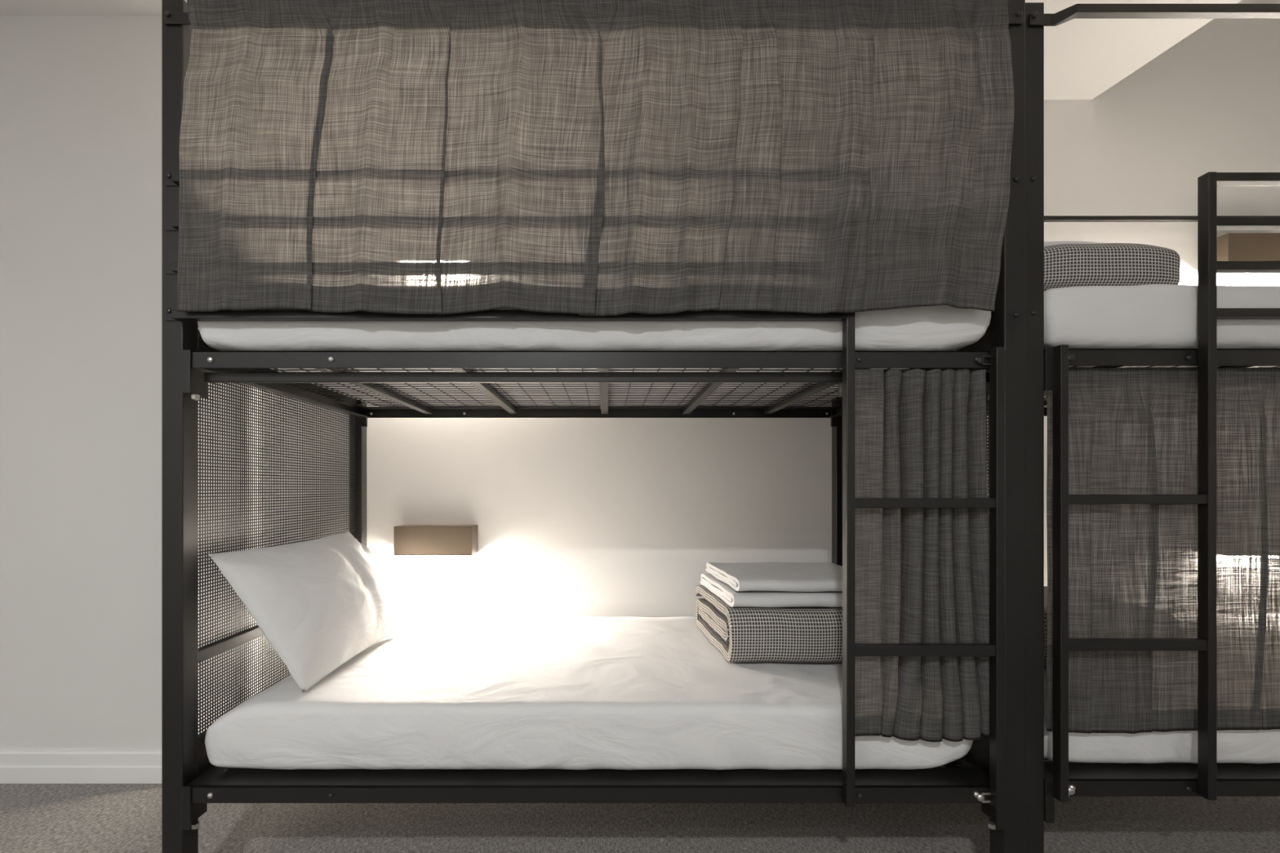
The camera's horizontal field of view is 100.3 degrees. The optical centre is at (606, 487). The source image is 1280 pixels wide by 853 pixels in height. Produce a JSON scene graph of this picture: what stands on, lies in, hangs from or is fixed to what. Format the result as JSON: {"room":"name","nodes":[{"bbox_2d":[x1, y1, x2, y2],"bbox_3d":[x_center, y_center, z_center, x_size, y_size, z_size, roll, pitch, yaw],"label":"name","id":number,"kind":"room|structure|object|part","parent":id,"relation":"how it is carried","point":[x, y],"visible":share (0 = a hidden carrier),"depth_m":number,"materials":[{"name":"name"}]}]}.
{"room":"dormitory","nodes":[
{"label":"dormitory","id":0,"kind":"room"},
{"bbox_2d":[0,15,259,750],"bbox_3d":[-2.442,-0.315,-0.310,1.915,2.690,5.180,0,0,0],"label":"wall","id":1,"kind":"structure","parent":0,"point":[81,95],"depth_m":1.88,"materials":[{"name":"paint"}]},
{"bbox_2d":[0,750,161,783],"bbox_3d":[-2.393,0.977,1.866,1.815,0.107,0.018,0,0,0],"label":"baseboard","id":2,"kind":"structure","parent":1,"relation":"attached to","point":[16,766],"depth_m":1.86,"materials":[{"name":"paint"}]},
{"bbox_2d":[0,0,1241,99],"bbox_3d":[0.650,-2.165,-0.310,8.100,1.010,5.380,0,0,0],"label":"ceiling","id":3,"kind":"structure","parent":0,"point":[1084,58],"depth_m":1.95,"materials":[{"name":"paint"}]},
{"bbox_2d":[0,757,1279,852],"bbox_3d":[0.650,1.080,-0.310,8.100,0.100,5.380,0,0,0],"label":"floor","id":4,"kind":"structure","parent":0,"point":[35,818],"depth_m":1.62,"materials":[{"name":"carpet"}]},
{"bbox_2d":[161,0,1025,852],"bbox_3d":[-0.031,-0.065,1.727,2.042,2.190,1.006,0,0,0],"label":"bunk bed","id":5,"kind":"object","parent":4,"relation":"on","point":[992,774],"visible":0.6,"depth_m":1.26,"materials":[{"name":"black metal"}]},
{"bbox_3d":[-1.027,-0.065,1.285,0.050,2.190,0.050,0,0,0],"label":"post","id":6,"kind":"part","parent":5,"relation":"part of","materials":[{"name":"brown metal"}]},
{"bbox_3d":[-1.028,0.685,1.745,0.014,0.120,0.870,0,0,0],"label":"panel rail","id":7,"kind":"part","parent":5,"relation":"part of","materials":[{"name":"brown metal"}]},
{"bbox_3d":[-1.014,0.418,1.745,0.014,0.028,0.870,0,0,0],"label":"panel rail","id":8,"kind":"part","parent":5,"relation":"part of","materials":[{"name":"brown metal"}]},
{"bbox_3d":[-1.028,0.158,1.745,0.001,0.934,0.870,0,0,0],"label":"panel","id":9,"kind":"part","parent":5,"relation":"part of","materials":[{"name":"brown metal"}]},
{"bbox_3d":[-1.028,-0.352,1.745,0.014,0.085,0.870,0,0,0],"label":"panel rail","id":10,"kind":"part","parent":5,"relation":"part of","materials":[{"name":"brown metal"}]},
{"bbox_3d":[-0.982,-0.303,1.722,0.034,0.034,0.915,0,0,0],"label":"rail","id":11,"kind":"part","parent":5,"relation":"part of","materials":[{"name":"brown metal"}]},
{"bbox_3d":[-1.027,-0.065,2.205,0.050,2.190,0.050,0,0,0],"label":"post","id":12,"kind":"part","parent":5,"relation":"part of","materials":[{"name":"brown metal"}]},
{"bbox_3d":[-0.031,0.726,1.304,1.936,0.040,0.087,0,0,0],"label":"rail","id":13,"kind":"part","parent":5,"relation":"part of","materials":[{"name":"brown metal"}]},
{"bbox_2d":[204,616,973,769],"bbox_3d":[-0.043,0.614,1.755,1.906,0.170,0.920,0,0,0],"label":"mattress","id":14,"kind":"object","parent":5,"relation":"on","point":[571,692],"visible":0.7,"depth_m":1.31,"materials":[{"name":"white fabric"}]},
{"bbox_2d":[208,530,412,693],"bbox_3d":[-0.857,0.342,1.690,0.277,0.353,0.720,0,0,0],"label":"pillow","id":15,"kind":"object","parent":14,"relation":"on","point":[321,602],"visible":1,"depth_m":1.48,"materials":[{"name":"white fabric"}]},
{"bbox_2d":[695,585,842,662],"bbox_3d":[0.597,0.446,1.810,0.512,0.167,0.491,0,0,0],"label":"folded blanket","id":16,"kind":"object","parent":14,"relation":"on","point":[808,633],"visible":0.62,"depth_m":1.57,"materials":[{"name":"grey fabric"}]},
{"bbox_2d":[700,573,842,607],"bbox_3d":[0.598,0.341,1.805,0.488,0.043,0.433,0,0,0],"label":"sheet","id":17,"kind":"object","parent":16,"relation":"on","point":[733,598],"visible":0.45,"depth_m":1.60,"materials":[{"name":"white fabric"}]},
{"bbox_2d":[705,562,842,591],"bbox_3d":[0.610,0.297,1.811,0.470,0.041,0.424,0,0,0],"label":"sheet","id":18,"kind":"object","parent":17,"relation":"on","point":[740,576],"visible":0.88,"depth_m":1.71,"materials":[{"name":"white fabric"}]},
{"bbox_3d":[-0.031,-0.304,1.304,1.936,0.040,0.087,0,0,0],"label":"rail","id":19,"kind":"part","parent":5,"relation":"part of","materials":[{"name":"brown metal"}]},
{"bbox_3d":[-0.031,-1.106,1.242,2.020,0.027,0.035,0,0,0],"label":"curtain rod","id":20,"kind":"part","parent":5,"relation":"part of","materials":[{"name":"brown metal"}]},
{"bbox_2d":[197,305,991,404],"bbox_3d":[-0.030,-0.410,1.739,1.922,0.161,0.952,0,0,0],"label":"mattress","id":21,"kind":"object","parent":5,"relation":"on","point":[936,327],"visible":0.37,"depth_m":1.27,"materials":[{"name":"white fabric"}]},
{"bbox_2d":[177,0,1014,315],"bbox_3d":[-0.026,-0.766,1.231,1.914,0.743,0.058,0,0,0],"label":"curtain","id":22,"kind":"object","parent":5,"relation":"hanging from","point":[582,157],"visible":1,"depth_m":1.22,"materials":[{"name":"grey fabric"}]},
{"bbox_3d":[-0.019,-0.268,1.299,1.913,0.024,0.014,0,0,0],"label":"curtain rod","id":23,"kind":"part","parent":5,"relation":"part of","materials":[{"name":"brown metal"}]},
{"bbox_3d":[-0.031,-0.305,2.163,1.936,0.038,0.046,0,0,0],"label":"rail","id":24,"kind":"part","parent":5,"relation":"part of","materials":[{"name":"brown metal"}]},
{"bbox_3d":[0.965,-0.065,2.205,0.050,2.190,0.050,0,0,0],"label":"post","id":25,"kind":"part","parent":5,"relation":"part of","materials":[{"name":"brown metal"}]},
{"bbox_3d":[0.920,-0.303,1.722,0.034,0.034,0.915,0,0,0],"label":"rail","id":26,"kind":"part","parent":5,"relation":"part of","materials":[{"name":"brown metal"}]},
{"bbox_2d":[839,368,989,742],"bbox_3d":[0.750,0.159,1.309,0.364,0.890,0.096,0,0,0],"label":"curtain","id":27,"kind":"object","parent":5,"relation":"hanging from","point":[922,575],"visible":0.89,"depth_m":1.27,"materials":[{"name":"grey fabric"}]},
{"bbox_3d":[0.966,-0.352,1.745,0.014,0.085,0.870,0,0,0],"label":"panel rail","id":28,"kind":"part","parent":5,"relation":"part of","materials":[{"name":"brown metal"}]},
{"bbox_3d":[0.920,0.727,1.722,0.034,0.034,0.915,0,0,0],"label":"rail","id":29,"kind":"part","parent":5,"relation":"part of","materials":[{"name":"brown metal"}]},
{"bbox_3d":[0.966,0.685,1.745,0.014,0.120,0.870,0,0,0],"label":"panel rail","id":30,"kind":"part","parent":5,"relation":"part of","materials":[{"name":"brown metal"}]},
{"bbox_3d":[0.966,0.158,1.745,0.001,0.934,0.870,0,0,0],"label":"panel","id":31,"kind":"part","parent":5,"relation":"part of","materials":[{"name":"brown metal"}]},
{"bbox_3d":[0.965,-0.065,1.285,0.050,2.190,0.050,0,0,0],"label":"post","id":32,"kind":"part","parent":5,"relation":"part of","materials":[{"name":"brown metal"}]},
{"bbox_2d":[986,2,1279,852],"bbox_3d":[2.016,-0.065,1.740,2.042,2.190,1.006,0,0,0],"label":"bunk bed","id":33,"kind":"object","parent":4,"relation":"on","point":[1046,369],"visible":0.27,"depth_m":1.27,"materials":[{"name":"black metal"}]},
{"bbox_3d":[2.016,-0.314,2.176,1.936,0.038,0.046,0,0,0],"label":"rail","id":34,"kind":"part","parent":33,"relation":"part of","materials":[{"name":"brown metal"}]},
{"bbox_3d":[1.020,-0.065,1.298,0.050,2.190,0.050,0,0,0],"label":"post","id":35,"kind":"part","parent":33,"relation":"part of","materials":[{"name":"brown metal"}]},
{"bbox_2d":[989,284,1279,400],"bbox_3d":[2.015,-0.419,1.752,1.921,0.161,0.952,0,0,0],"label":"mattress","id":36,"kind":"object","parent":33,"relation":"on","point":[1152,316],"visible":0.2,"depth_m":1.28,"materials":[{"name":"white fabric"}]},
{"bbox_2d":[1044,243,1180,290],"bbox_3d":[1.271,-0.571,1.587,0.404,0.142,0.493,0,0,0],"label":"folded blanket","id":37,"kind":"object","parent":36,"relation":"on","point":[1065,265],"visible":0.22,"depth_m":1.34,"materials":[{"name":"grey fabric"}]},
{"bbox_2d":[1044,240,1100,246],"bbox_3d":[1.291,-0.690,1.692,0.414,0.093,0.245,0,0,0],"label":"sheet","id":38,"kind":"object","parent":37,"relation":"on","point":[1046,243],"visible":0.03,"depth_m":1.57,"materials":[{"name":"white fabric"}]},
{"bbox_3d":[2.016,-1.115,1.255,2.020,0.027,0.035,0,0,0],"label":"curtain rod","id":39,"kind":"part","parent":33,"relation":"part of","materials":[{"name":"brown metal"}]},
{"bbox_2d":[1044,667,1279,764],"bbox_3d":[2.028,0.605,1.768,1.904,0.170,0.919,0,0,0],"label":"mattress","id":40,"kind":"object","parent":33,"relation":"on","point":[1233,746],"visible":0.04,"depth_m":1.31,"materials":[{"name":"white fabric"}]},
{"bbox_2d":[1044,586,1047,667],"bbox_3d":[1.386,0.437,1.739,0.507,0.167,0.495,0,0,0],"label":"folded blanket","id":41,"kind":"object","parent":40,"relation":"on","point":[1045,587],"visible":0.02,"depth_m":1.51,"materials":[{"name":"grey fabric"}]},
{"bbox_3d":[2.016,-1.113,2.206,1.942,0.018,0.018,0,0,0],"label":"rail","id":42,"kind":"part","parent":33,"relation":"part of","materials":[{"name":"brown metal"}]},
{"bbox_3d":[2.016,0.718,1.317,1.936,0.040,0.087,0,0,0],"label":"rail","id":43,"kind":"part","parent":33,"relation":"part of","materials":[{"name":"brown metal"}]},
{"bbox_2d":[1045,367,1279,733],"bbox_3d":[1.998,0.150,1.310,1.860,0.888,0.050,0,0,0],"label":"curtain","id":44,"kind":"object","parent":33,"relation":"hanging from","point":[1133,568],"visible":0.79,"depth_m":1.29,"materials":[{"name":"grey fabric"}]},
{"bbox_3d":[2.016,-0.312,1.317,1.936,0.040,0.087,0,0,0],"label":"rail","id":45,"kind":"part","parent":33,"relation":"part of","materials":[{"name":"brown metal"}]},
{"bbox_2d":[261,0,1279,690],"bbox_3d":[0.650,-0.770,2.330,8.100,3.600,0.100,0,0,0],"label":"wall","id":46,"kind":"structure","parent":0,"point":[573,517],"depth_m":2.28,"materials":[{"name":"paint"}]},
{"bbox_2d":[394,524,477,558],"bbox_3d":[-0.709,0.226,2.227,0.318,0.136,0.104,0,0,0],"label":"wall lamp","id":47,"kind":"object","parent":46,"relation":"attached to","point":[411,541],"visible":1,"depth_m":2.17,"materials":[{"name":"brown metal"}]},
{"bbox_2d":[400,555,471,558],"bbox_3d":[-0.709,0.282,2.228,0.278,0.024,0.068,0,0,0],"label":"diffuser","id":48,"kind":"object","parent":47,"relation":"attached to","point":[402,557],"depth_m":2.20,"materials":[{"name":"white plastic"}]},
{"bbox_2d":[1217,232,1279,261],"bbox_3d":[2.694,-0.972,2.227,0.318,0.136,0.104,0,0,0],"label":"wall lamp","id":49,"kind":"object","parent":46,"relation":"attached to","point":[1231,246],"visible":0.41,"depth_m":2.17,"materials":[{"name":"brown metal"}]}
]}

